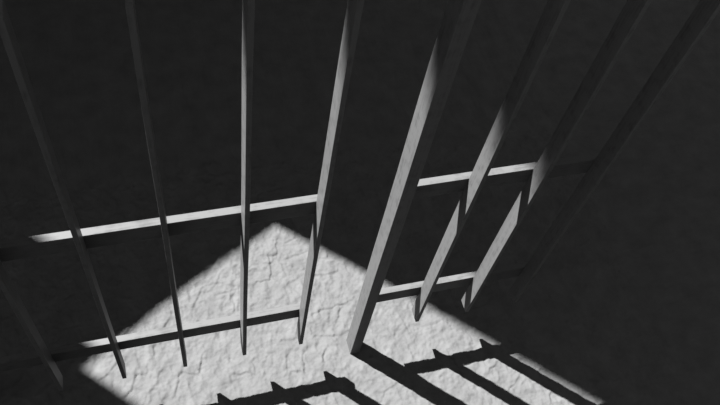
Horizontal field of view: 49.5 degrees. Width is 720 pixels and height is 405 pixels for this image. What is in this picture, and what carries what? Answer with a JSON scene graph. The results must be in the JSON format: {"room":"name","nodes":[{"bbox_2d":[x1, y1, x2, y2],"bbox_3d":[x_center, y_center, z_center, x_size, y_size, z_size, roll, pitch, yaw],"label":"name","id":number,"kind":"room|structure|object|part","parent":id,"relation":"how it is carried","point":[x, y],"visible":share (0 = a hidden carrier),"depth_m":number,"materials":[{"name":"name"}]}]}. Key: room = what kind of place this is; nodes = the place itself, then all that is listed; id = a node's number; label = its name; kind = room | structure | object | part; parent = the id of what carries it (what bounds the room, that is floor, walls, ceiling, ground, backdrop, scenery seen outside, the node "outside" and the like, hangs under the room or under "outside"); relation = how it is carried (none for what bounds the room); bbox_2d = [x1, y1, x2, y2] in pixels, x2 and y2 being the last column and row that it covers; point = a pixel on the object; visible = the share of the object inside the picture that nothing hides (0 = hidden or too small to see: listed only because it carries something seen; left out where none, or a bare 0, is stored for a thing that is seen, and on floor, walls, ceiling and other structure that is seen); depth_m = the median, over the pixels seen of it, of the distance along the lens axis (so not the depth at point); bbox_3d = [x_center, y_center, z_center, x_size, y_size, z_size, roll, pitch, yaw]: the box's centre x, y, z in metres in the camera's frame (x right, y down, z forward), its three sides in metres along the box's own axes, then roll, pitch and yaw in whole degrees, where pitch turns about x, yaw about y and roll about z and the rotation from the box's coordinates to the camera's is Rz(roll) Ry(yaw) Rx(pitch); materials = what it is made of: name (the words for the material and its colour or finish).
{"room":"prison interior","nodes":[
{"label":"prison interior","id":0,"kind":"room"},
{"bbox_2d":[0,0,719,404],"bbox_3d":[-0.689,-1.149,6.013,28.000,0.030,23.000,-9,59,-14],"label":"floor","id":1,"kind":"structure","parent":0,"point":[624,309],"depth_m":5.37,"materials":[{"name":"grey stone"}]},
{"bbox_2d":[0,0,363,390],"bbox_3d":[-1.073,0.257,3.273,1.842,2.990,0.188,-6,59,-13],"label":"gate","id":2,"kind":"object","parent":1,"relation":"on","point":[78,239],"visible":1,"depth_m":3.14,"materials":[{"name":"grey metal"}]},
{"bbox_3d":[-1.198,0.719,4.043,1.841,0.106,0.037,-9,59,-14],"label":"rail","id":3,"kind":"part","parent":2,"relation":"part of","materials":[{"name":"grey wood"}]},
{"bbox_3d":[-1.056,0.139,3.139,1.841,0.106,0.037,-9,59,-14],"label":"rail","id":4,"kind":"part","parent":2,"relation":"part of","materials":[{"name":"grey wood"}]},
{"bbox_2d":[346,0,481,353],"bbox_3d":[0.150,0.090,3.572,0.062,2.990,0.099,-9,59,-14],"label":"fence post","id":5,"kind":"object","parent":1,"relation":"on","point":[459,16],"visible":1,"depth_m":3.04,"materials":[{"name":"grey metal"}]},
{"bbox_2d":[377,0,719,321],"bbox_3d":[0.667,-0.080,3.564,0.974,2.642,0.120,-9,59,-14],"label":"fence panel","id":6,"kind":"object","parent":5,"relation":"attached to","point":[595,166],"visible":0.91,"depth_m":3.44,"materials":[{"name":"grey metal"}]},
{"bbox_3d":[0.516,0.459,4.479,0.974,0.105,0.037,-9,59,-14],"label":"rail","id":7,"kind":"part","parent":6,"relation":"part of","materials":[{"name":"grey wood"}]},
{"bbox_3d":[0.658,-0.121,3.575,0.974,0.105,0.036,-9,59,-14],"label":"rail","id":8,"kind":"part","parent":6,"relation":"part of","materials":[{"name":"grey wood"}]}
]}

